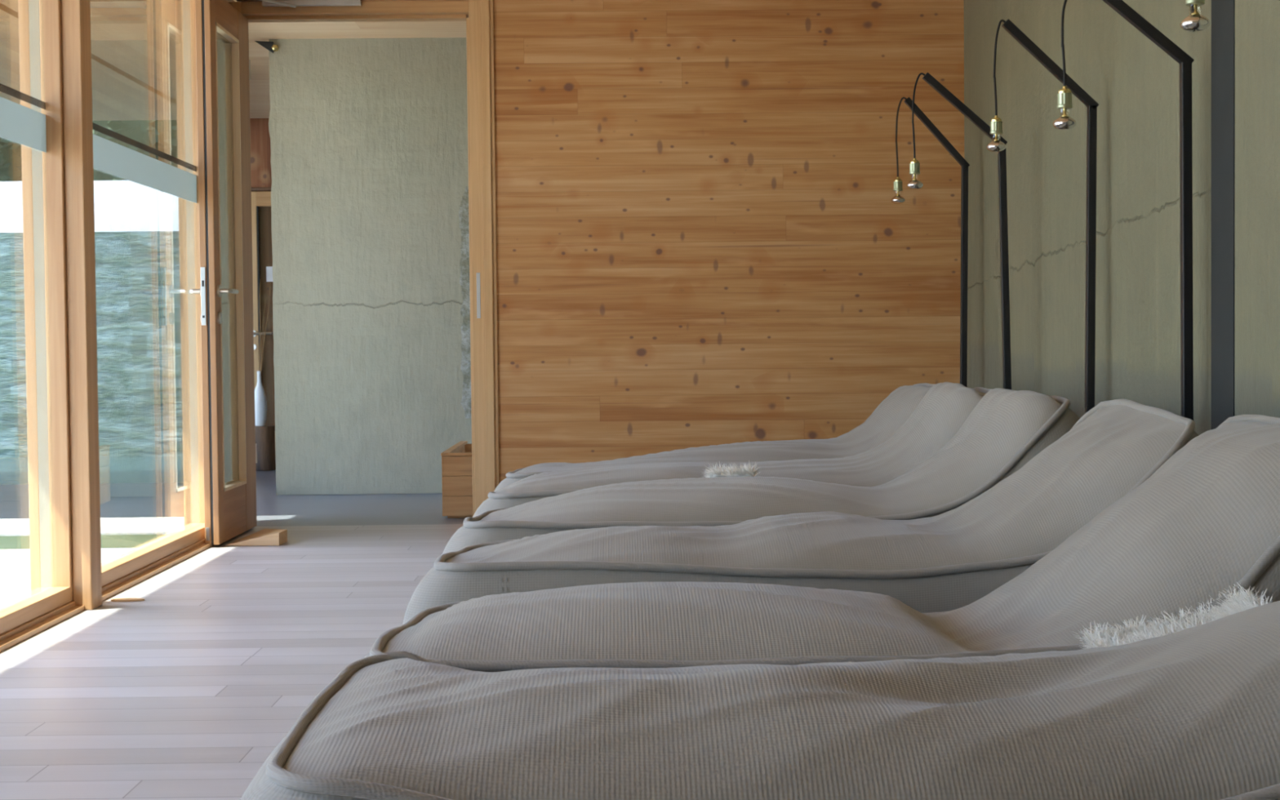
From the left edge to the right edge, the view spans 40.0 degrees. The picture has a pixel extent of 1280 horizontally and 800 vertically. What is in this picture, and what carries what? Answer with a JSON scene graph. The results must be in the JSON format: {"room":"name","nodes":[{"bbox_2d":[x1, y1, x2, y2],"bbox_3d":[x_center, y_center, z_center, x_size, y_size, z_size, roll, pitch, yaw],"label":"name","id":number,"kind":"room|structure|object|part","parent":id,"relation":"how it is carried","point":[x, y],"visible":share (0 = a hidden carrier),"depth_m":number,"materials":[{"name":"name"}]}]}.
{"room":"spa","nodes":[
{"label":"spa","id":0,"kind":"room"},
{"bbox_2d":[0,470,464,799],"bbox_3d":[-0.579,0.678,5.742,5.220,0.050,15.450,-1,2,-1],"label":"floor","id":1,"kind":"structure","parent":0,"point":[184,691],"depth_m":4.78,"materials":[{"name":"grey wood"}]},
{"bbox_2d":[0,0,84,652],"bbox_3d":[-1.865,-0.496,4.514,0.200,2.440,2.205,-1,2,-1],"label":"window","id":2,"kind":"structure","parent":1,"relation":"on","point":[37,123],"depth_m":5.55,"materials":[{"name":"glass"},{"name":"wood"}]},
{"bbox_3d":[-1.904,0.691,4.566,0.100,0.065,2.035,-1,2,-1],"label":"sill","id":3,"kind":"part","parent":2,"relation":"part of","materials":[{"name":"wood"}]},
{"bbox_3d":[-1.823,0.649,4.566,0.063,0.048,2.035,-1,2,-1],"label":"rail","id":4,"kind":"part","parent":2,"relation":"part of","materials":[{"name":"brown wood"}]},
{"bbox_3d":[-1.818,0.688,4.552,0.071,0.030,2.205,-1,2,-1],"label":"rail","id":5,"kind":"part","parent":2,"relation":"part of","materials":[{"name":"brown wood"}]},
{"bbox_2d":[111,597,144,601],"bbox_3d":[-1.689,0.658,5.801,0.110,0.006,0.054,-1,2,-1],"label":"disc","id":6,"kind":"object","parent":1,"relation":"on","point":[121,599],"visible":1,"depth_m":5.79,"materials":[{"name":"brown wood"}]},
{"bbox_2d":[61,0,231,609],"bbox_3d":[-1.884,-0.582,6.745,0.225,2.470,2.370,-1,2,-1],"label":"window","id":7,"kind":"structure","parent":1,"relation":"on","point":[119,573],"depth_m":6.19,"materials":[{"name":"brown wood"}]},
{"bbox_3d":[-1.932,0.625,6.644,0.100,0.065,1.858,-1,2,-1],"label":"sill","id":8,"kind":"part","parent":7,"relation":"part of","materials":[{"name":"wood"}]},
{"bbox_3d":[-1.851,0.583,6.643,0.063,0.048,1.858,-1,2,-1],"label":"rail","id":9,"kind":"part","parent":7,"relation":"part of","materials":[{"name":"brown wood"}]},
{"bbox_3d":[-1.847,0.621,6.677,0.071,0.030,2.043,-1,2,-1],"label":"rail","id":10,"kind":"part","parent":7,"relation":"part of","materials":[{"name":"brown wood"}]},
{"bbox_2d":[189,0,257,544],"bbox_3d":[-1.796,-0.564,7.668,0.180,2.310,0.780,-1,2,-1],"label":"door leaf","id":11,"kind":"structure","parent":7,"relation":"attached to","point":[229,507],"depth_m":7.64,"materials":[{"name":"wood"}]},
{"bbox_3d":[-1.851,-0.456,7.389,0.060,0.052,0.151,-1,2,-1],"label":"door handle","id":12,"kind":"part","parent":11,"relation":"part of","materials":[{"name":"metal"}]},
{"bbox_3d":[-1.807,-0.430,7.284,0.019,0.240,0.004,-1,2,-1],"label":"lock plate","id":13,"kind":"part","parent":11,"relation":"part of","materials":[{"name":"metal"}]},
{"bbox_3d":[-1.797,0.557,7.315,0.014,0.055,0.004,-1,2,-1],"label":"bolt plate","id":14,"kind":"part","parent":11,"relation":"part of","materials":[{"name":"metal"}]},
{"bbox_3d":[-1.805,-1.650,7.562,0.058,0.132,0.450,-1,2,-1],"label":"rail","id":15,"kind":"part","parent":11,"relation":"part of","materials":[{"name":"brown wood"}]},
{"bbox_3d":[-1.731,-0.457,7.391,0.060,0.052,0.151,-1,2,-1],"label":"door handle","id":16,"kind":"part","parent":11,"relation":"part of","materials":[{"name":"metal"}]},
{"bbox_3d":[-1.795,-0.602,7.596,0.006,1.965,0.450,-1,2,-1],"label":"pane","id":17,"kind":"part","parent":11,"relation":"part of","materials":[{"name":"clear glass"}]},
{"bbox_3d":[-1.784,0.486,7.631,0.058,0.213,0.450,-1,2,-1],"label":"rail","id":18,"kind":"part","parent":11,"relation":"part of","materials":[{"name":"brown wood"}]},
{"bbox_2d":[226,528,287,546],"bbox_3d":[-1.621,0.574,7.670,0.230,0.054,0.619,-1,2,-1],"label":"wedge","id":19,"kind":"object","parent":1,"relation":"on","point":[264,537],"visible":1,"depth_m":7.36,"materials":[{"name":"brown wood"}]},
{"bbox_2d":[255,425,275,471],"bbox_3d":[-2.553,0.325,11.933,0.164,0.299,0.164,-1,2,-1],"label":"stool","id":20,"kind":"object","parent":1,"relation":"on","point":[264,435],"visible":0.73,"depth_m":11.86,"materials":[{"name":"brown wood"}]},
{"bbox_2d":[254,370,266,426],"bbox_3d":[-2.577,-0.010,11.922,0.099,0.373,0.099,-1,2,-1],"label":"vase","id":21,"kind":"object","parent":20,"relation":"on","point":[260,400],"visible":0.95,"depth_m":11.89,"materials":[{"name":"white ceramic"}]},
{"bbox_2d":[258,285,260,370],"bbox_3d":[-2.572,-0.458,11.923,0.018,0.708,0.043,0,2,28],"label":"dry twig","id":22,"kind":"object","parent":21,"relation":"in","point":[260,286],"visible":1,"depth_m":11.91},
{"bbox_2d":[259,297,266,370],"bbox_3d":[-2.547,-0.397,11.890,0.085,0.589,0.015,1,2,33],"label":"dry twig","id":23,"kind":"object","parent":21,"relation":"in","point":[265,298],"visible":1,"depth_m":11.90,"materials":[{"name":"brown plant"}]},
{"bbox_2d":[260,281,271,370],"bbox_3d":[-2.534,-0.452,11.902,0.092,0.697,0.012,0,2,9],"label":"dry twig","id":24,"kind":"object","parent":21,"relation":"in","point":[270,282],"visible":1,"depth_m":11.90,"materials":[{"name":"brown wood"}]},
{"bbox_2d":[440,440,472,518],"bbox_3d":[-0.649,0.392,8.979,0.623,0.316,1.066,-1,2,-1],"label":"wooden crate","id":25,"kind":"object","parent":1,"relation":"on","point":[456,460],"visible":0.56,"depth_m":8.45,"materials":[{"name":"brown wood"}]},
{"bbox_2d":[493,382,934,492],"bbox_3d":[0.320,0.271,6.964,1.846,0.662,0.870,-1,2,-1],"label":"lounger","id":26,"kind":"object","parent":1,"relation":"on","point":[889,416],"visible":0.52,"depth_m":6.78,"materials":[{"name":"grey fabric"}]},
{"bbox_3d":[0.320,0.277,6.967,1.841,0.651,0.862,-1,2,-1],"label":"panel","id":27,"kind":"part","parent":26,"relation":"part of","materials":[{"name":"grey fabric"}]},
{"bbox_2d":[472,382,991,517],"bbox_3d":[0.332,0.290,6.038,1.844,0.685,0.869,-1,2,-1],"label":"lounger","id":28,"kind":"object","parent":1,"relation":"on","point":[945,406],"visible":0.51,"depth_m":5.78,"materials":[{"name":"grey fabric"}]},
{"bbox_3d":[0.332,0.303,6.039,1.842,0.658,0.864,-1,2,-1],"label":"panel","id":29,"kind":"part","parent":28,"relation":"part of","materials":[{"name":"grey fabric"}]},
{"bbox_2d":[240,600,1279,799],"bbox_3d":[0.396,0.413,2.363,1.864,0.672,0.779,-1,2,-1],"label":"lounger","id":30,"kind":"object","parent":1,"relation":"on","point":[1193,713],"visible":1,"depth_m":2.13,"materials":[{"name":"grey fabric"}]},
{"bbox_3d":[0.397,0.418,2.363,1.863,0.661,0.777,-1,2,-1],"label":"panel","id":31,"kind":"part","parent":30,"relation":"part of","materials":[{"name":"grey fabric"}]},
{"bbox_2d":[1071,582,1272,648],"bbox_3d":[0.823,0.341,2.718,0.319,0.107,0.250,-1,2,-1],"label":"sheepskin","id":32,"kind":"object","parent":30,"relation":"on","point":[1242,601],"visible":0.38,"depth_m":2.74,"materials":[{"name":"fur"}]},
{"bbox_2d":[441,387,1079,554],"bbox_3d":[0.345,0.319,5.120,1.840,0.684,0.863,-1,2,-1],"label":"lounger","id":33,"kind":"object","parent":1,"relation":"on","point":[1006,428],"visible":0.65,"depth_m":4.82,"materials":[{"name":"grey fabric"}]},
{"bbox_2d":[700,460,760,477],"bbox_3d":[0.271,0.220,5.279,0.184,0.086,0.244,0,2,3],"label":"sheepskin","id":34,"kind":"object","parent":33,"relation":"on","point":[746,471],"visible":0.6,"depth_m":5.20,"materials":[{"name":"fur"}]},
{"bbox_2d":[402,399,1199,624],"bbox_3d":[0.385,0.352,4.198,1.866,0.677,0.858,-1,2,-1],"label":"lounger","id":35,"kind":"object","parent":1,"relation":"on","point":[951,560],"visible":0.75,"depth_m":3.88,"materials":[{"name":"grey fabric"}]},
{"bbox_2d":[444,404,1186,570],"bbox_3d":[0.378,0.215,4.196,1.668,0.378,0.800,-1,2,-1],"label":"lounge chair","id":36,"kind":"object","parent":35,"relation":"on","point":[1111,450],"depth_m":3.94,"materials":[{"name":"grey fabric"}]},
{"bbox_2d":[364,414,1279,672],"bbox_3d":[0.407,0.383,3.204,1.882,0.678,0.890,-1,2,-1],"label":"lounger","id":37,"kind":"object","parent":1,"relation":"on","point":[1206,522],"visible":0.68,"depth_m":2.95,"materials":[{"name":"grey fabric"}]},
{"bbox_3d":[0.407,0.389,3.206,1.881,0.666,0.886,-1,2,-1],"label":"panel","id":38,"kind":"part","parent":37,"relation":"part of","materials":[{"name":"grey fabric"}]},
{"bbox_2d":[890,97,969,386],"bbox_3d":[1.288,-0.379,7.730,0.369,1.897,0.120,-1,2,-1],"label":"reading lamp","id":39,"kind":"object","parent":1,"relation":"on","point":[897,199],"visible":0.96,"depth_m":7.71,"materials":[{"name":"black metal"}]},
{"bbox_2d":[893,177,902,191],"bbox_3d":[1.130,-0.946,7.710,0.041,0.060,0.041,-1,2,-1],"label":"socket","id":40,"kind":"object","parent":39,"relation":"attached to","point":[897,182],"depth_m":7.69,"materials":[{"name":"gold metal"}]},
{"bbox_3d":[1.150,-1.150,7.704,0.065,0.351,0.007,-1,2,-1],"label":"cord","id":41,"kind":"part","parent":39,"relation":"part of","materials":[{"name":"black rubber"}]},
{"bbox_3d":[1.300,-1.167,7.705,0.284,0.316,0.027,-1,2,-1],"label":"arm","id":42,"kind":"part","parent":39,"relation":"part of","materials":[{"name":"black metal"}]},
{"bbox_2d":[906,72,1011,389],"bbox_3d":[1.246,-0.321,6.711,0.455,1.848,0.120,-1,2,-1],"label":"reading lamp","id":43,"kind":"object","parent":1,"relation":"on","point":[914,166],"visible":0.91,"depth_m":6.69,"materials":[{"name":"black metal"}]},
{"bbox_2d":[909,158,919,174],"bbox_3d":[1.044,-0.888,6.690,0.041,0.060,0.041,-1,2,-1],"label":"socket","id":44,"kind":"object","parent":43,"relation":"attached to","point":[914,166],"depth_m":6.68,"materials":[{"name":"gold metal"}]},
{"bbox_3d":[1.066,-1.079,6.684,0.067,0.326,0.007,-1,2,-1],"label":"cord","id":45,"kind":"part","parent":43,"relation":"part of","materials":[{"name":"black rubber"}]},
{"bbox_3d":[1.234,-1.101,6.686,0.319,0.285,0.027,-1,2,-1],"label":"arm","id":46,"kind":"part","parent":43,"relation":"part of","materials":[{"name":"black metal"}]},
{"bbox_2d":[986,18,1098,413],"bbox_3d":[1.334,-0.305,5.772,0.390,1.875,0.120,-1,2,-1],"label":"reading lamp","id":47,"kind":"object","parent":1,"relation":"on","point":[996,123],"visible":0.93,"depth_m":5.75,"materials":[{"name":"black metal"}]},
{"bbox_2d":[990,115,1002,134],"bbox_3d":[1.164,-0.899,5.751,0.041,0.060,0.041,-1,2,-1],"label":"socket","id":48,"kind":"object","parent":47,"relation":"attached to","point":[996,123],"depth_m":5.73,"materials":[{"name":"gold metal"}]},
{"bbox_3d":[1.165,-0.858,5.752,0.017,0.026,0.017,-1,2,-1],"label":"filament stem","id":49,"kind":"part","parent":47,"relation":"part of","materials":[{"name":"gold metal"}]},
{"bbox_3d":[1.181,-1.084,5.745,0.056,0.314,0.007,-1,2,-1],"label":"cord","id":50,"kind":"part","parent":47,"relation":"part of","materials":[{"name":"black rubber"}]},
{"bbox_3d":[1.339,-1.093,5.747,0.313,0.298,0.027,-1,2,-1],"label":"arm","id":51,"kind":"part","parent":47,"relation":"part of","materials":[{"name":"black metal"}]},
{"bbox_2d":[1053,0,1194,420],"bbox_3d":[1.345,-0.243,4.814,0.429,1.811,0.120,-1,2,-1],"label":"reading lamp","id":52,"kind":"object","parent":1,"relation":"on","point":[1064,95],"visible":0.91,"depth_m":4.79,"materials":[{"name":"black metal"}]},
{"bbox_3d":[1.193,-0.999,4.787,0.096,0.294,0.007,-1,2,-1],"label":"cord","id":53,"kind":"part","parent":52,"relation":"part of","materials":[{"name":"black rubber"}]},
{"bbox_3d":[1.157,-0.783,4.794,0.017,0.026,0.017,-1,2,-1],"label":"filament stem","id":54,"kind":"part","parent":52,"relation":"part of","materials":[{"name":"gold metal"}]},
{"bbox_2d":[1057,85,1072,109],"bbox_3d":[1.157,-0.824,4.792,0.041,0.060,0.041,-1,2,-1],"label":"socket","id":55,"kind":"object","parent":52,"relation":"attached to","point":[1064,95],"depth_m":4.78,"materials":[{"name":"gold metal"}]},
{"bbox_3d":[1.360,-1.026,4.789,0.290,0.245,0.027,-1,2,-1],"label":"arm","id":56,"kind":"part","parent":52,"relation":"part of","materials":[{"name":"black metal"}]},
{"bbox_2d":[1180,0,1210,31],"bbox_3d":[1.368,-0.167,3.866,0.362,1.719,0.120,-1,2,-1],"label":"reading lamp","id":57,"kind":"object","parent":1,"relation":"on","point":[1195,22],"visible":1,"depth_m":3.83,"materials":[{"name":"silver metal"}]},
{"bbox_3d":[1.238,-0.933,3.840,0.073,0.183,0.007,-1,2,-1],"label":"cord","id":58,"kind":"part","parent":57,"relation":"part of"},
{"bbox_2d":[1185,0,1204,6],"bbox_3d":[1.212,-0.893,3.840,0.041,0.060,0.041,-1,2,-1],"label":"socket","id":59,"kind":"object","parent":57,"relation":"attached to","point":[1188,2],"depth_m":3.83,"materials":[{"name":"gold metal"}]},
{"bbox_3d":[1.212,-0.852,3.842,0.017,0.026,0.017,-1,2,-1],"label":"filament stem","id":60,"kind":"part","parent":57,"relation":"part of","materials":[{"name":"gold metal"}]},
{"bbox_2d":[0,0,468,120],"bbox_3d":[-2.791,-1.994,5.202,9.600,0.271,16.600,-1,2,-1],"label":"ceiling","id":61,"kind":"structure","parent":0,"point":[137,37],"depth_m":10.17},
{"bbox_2d":[249,118,275,426],"bbox_3d":[-0.697,-0.864,13.346,5.220,2.549,0.150,-1,2,-1],"label":"wall","id":62,"kind":"structure","parent":0,"point":[260,146],"depth_m":13.23,"materials":[{"name":"brown wood"}]},
{"bbox_2d":[235,0,362,8],"bbox_3d":[-1.552,-1.809,7.861,0.574,0.112,0.379,-1,2,-1],"label":"door closer","id":63,"kind":"structure","parent":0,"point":[292,3],"depth_m":8.02,"materials":[{"name":"metal"}]},
{"bbox_3d":[-1.673,-1.774,7.843,0.020,0.044,0.403,1,2,31],"label":"arm","id":64,"kind":"part","parent":63,"relation":"part of","materials":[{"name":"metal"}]},
{"bbox_3d":[-1.498,-1.812,8.032,0.448,0.024,0.030,-1,2,-1],"label":"slide rail","id":65,"kind":"part","parent":63,"relation":"part of","materials":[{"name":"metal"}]},
{"bbox_2d":[268,37,471,495],"bbox_3d":[-0.155,-0.763,10.028,3.827,2.549,0.304,-1,2,-1],"label":"wall","id":66,"kind":"structure","parent":0,"point":[369,136],"depth_m":9.86,"materials":[{"name":"green paint"}]},
{"bbox_2d":[254,40,278,53],"bbox_3d":[-2.078,-1.964,9.805,0.130,0.067,0.048,-1,2,-1],"label":"lamp","id":67,"kind":"object","parent":66,"relation":"attached to","point":[269,46],"visible":1,"depth_m":9.79,"materials":[{"name":"grey metal"}]},
{"bbox_3d":[-2.037,-1.961,9.806,0.048,0.040,0.048,-1,2,-1],"label":"knob","id":68,"kind":"part","parent":67,"relation":"part of","materials":[{"name":"gold metal"}]},
{"bbox_2d":[458,186,471,418],"bbox_3d":[-0.842,-0.547,9.877,0.341,1.300,0.012,-1,2,-1],"label":"trim","id":69,"kind":"structure","parent":66,"relation":"attached to","point":[465,366],"depth_m":9.87,"materials":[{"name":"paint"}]},
{"bbox_2d":[493,0,964,482],"bbox_3d":[0.418,-0.736,8.187,2.170,2.600,0.100,-1,2,-1],"label":"wall","id":70,"kind":"structure","parent":0,"point":[702,241],"depth_m":8.13,"materials":[{"name":"brown wood"}]},
{"bbox_2d":[228,0,499,515],"bbox_3d":[-1.270,-0.660,8.164,1.212,2.484,0.146,-1,2,-1],"label":"door frame","id":71,"kind":"structure","parent":70,"relation":"attached to","point":[479,23],"depth_m":8.11,"materials":[{"name":"wood"}]},
{"bbox_3d":[-1.280,-1.864,8.065,1.095,0.070,0.026,-1,2,-1],"label":"header casing","id":72,"kind":"part","parent":71,"relation":"part of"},
{"bbox_3d":[-0.745,-0.482,8.117,0.017,0.210,0.002,-1,2,-1],"label":"strike plate","id":73,"kind":"part","parent":71,"relation":"part of","materials":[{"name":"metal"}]},
{"bbox_3d":[-0.700,-0.649,8.112,0.040,2.454,0.026,-1,2,-1],"label":"casing","id":74,"kind":"part","parent":71,"relation":"part of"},
{"bbox_2d":[964,0,1279,435],"bbox_3d":[1.700,-0.558,2.982,0.250,2.650,10.350,-1,2,-1],"label":"wall","id":75,"kind":"structure","parent":0,"point":[1134,82],"depth_m":5.67,"materials":[{"name":"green concrete"}]},
{"bbox_2d":[1211,0,1235,429],"bbox_3d":[1.565,-0.636,4.681,0.033,2.600,0.175,-1,2,-1],"label":"steel column","id":76,"kind":"structure","parent":75,"relation":"attached to","point":[1223,11],"depth_m":4.68,"materials":[{"name":"black metal"}]},
{"label":"outside","id":77,"kind":"structure","parent":0,"visible":0},
{"bbox_2d":[0,456,183,484],"bbox_3d":[-9.157,0.733,13.757,14.040,0.180,4.700,-1,2,-1],"label":"pond","id":78,"kind":"structure","parent":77,"point":[133,469],"depth_m":14.38,"materials":[{"name":"teal liquid"}]},
{"bbox_3d":[-10.717,-0.430,53.472,100.000,0.200,72.800,-1,2,-1],"label":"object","id":79,"kind":"structure","parent":0,"visible":0},
{"bbox_2d":[0,120,177,181],"bbox_3d":[-8.272,-3.140,18.602,16.211,7.179,2.392,-1,2,-1],"label":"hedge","id":80,"kind":"object","parent":79,"relation":"on","point":[161,135],"visible":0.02,"depth_m":18.30,"materials":[{"name":"green plant"}]},
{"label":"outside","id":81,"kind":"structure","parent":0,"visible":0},
{"bbox_2d":[0,180,178,232],"bbox_3d":[-7.736,-0.838,16.978,13.000,2.485,0.200,-1,2,-1],"label":"wall","id":82,"kind":"structure","parent":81,"point":[119,206],"depth_m":16.88,"materials":[{"name":"white paint"}]},
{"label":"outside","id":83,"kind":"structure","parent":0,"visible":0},
{"bbox_2d":[0,533,168,549],"bbox_3d":[-9.079,0.763,7.930,14.040,0.090,0.650,-1,2,-1],"label":"grass strip","id":84,"kind":"object","parent":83,"point":[108,541],"depth_m":8.08,"materials":[{"name":"green plant"}]},
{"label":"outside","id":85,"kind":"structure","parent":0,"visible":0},
{"bbox_2d":[0,516,184,536],"bbox_3d":[-9.088,0.736,8.630,14.040,0.100,0.750,-1,2,-1],"label":"paving strip","id":86,"kind":"object","parent":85,"point":[158,525],"depth_m":8.66,"materials":[{"name":"white concrete"}]},
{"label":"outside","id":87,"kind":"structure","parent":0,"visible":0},
{"bbox_2d":[0,482,184,519],"bbox_3d":[-9.110,0.689,10.204,14.040,0.095,2.400,-1,2,-1],"label":"strip","id":88,"kind":"object","parent":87,"point":[154,500],"depth_m":10.21,"materials":[{"name":"concrete"}]},
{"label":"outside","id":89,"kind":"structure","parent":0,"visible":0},
{"bbox_2d":[0,547,136,605],"bbox_3d":[-8.972,0.939,2.259,14.100,0.100,10.700,-1,2,-1],"label":"terrace","id":90,"kind":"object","parent":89,"point":[15,564],"depth_m":6.94,"materials":[{"name":"white concrete"}]},
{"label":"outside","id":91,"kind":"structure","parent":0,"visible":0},
{"bbox_2d":[0,231,182,457],"bbox_3d":[-7.723,-0.398,16.392,13.000,2.243,0.600,-1,2,-1],"label":"water","id":92,"kind":"structure","parent":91,"point":[138,291],"depth_m":16.13,"materials":[{"name":"teal liquid"}]},
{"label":"window","id":93,"kind":"structure","parent":0,"visible":0},
{"bbox_2d":[160,187,275,457],"bbox_3d":[-2.742,-0.578,13.177,1.670,2.029,0.131,-1,2,-1],"label":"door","id":94,"kind":"structure","parent":93,"relation":"attached to","point":[258,198],"depth_m":13.16,"materials":[{"name":"wood"}]},
{"bbox_3d":[-2.830,-0.448,13.146,0.175,0.146,0.063,-1,2,-1],"label":"handle","id":95,"kind":"part","parent":94,"relation":"part of","materials":[{"name":"metal"}]},
{"bbox_3d":[-2.467,-1.507,13.181,0.800,0.108,0.070,-1,2,-1],"label":"rail","id":96,"kind":"part","parent":94,"relation":"part of","materials":[{"name":"brown wood"}]}
]}

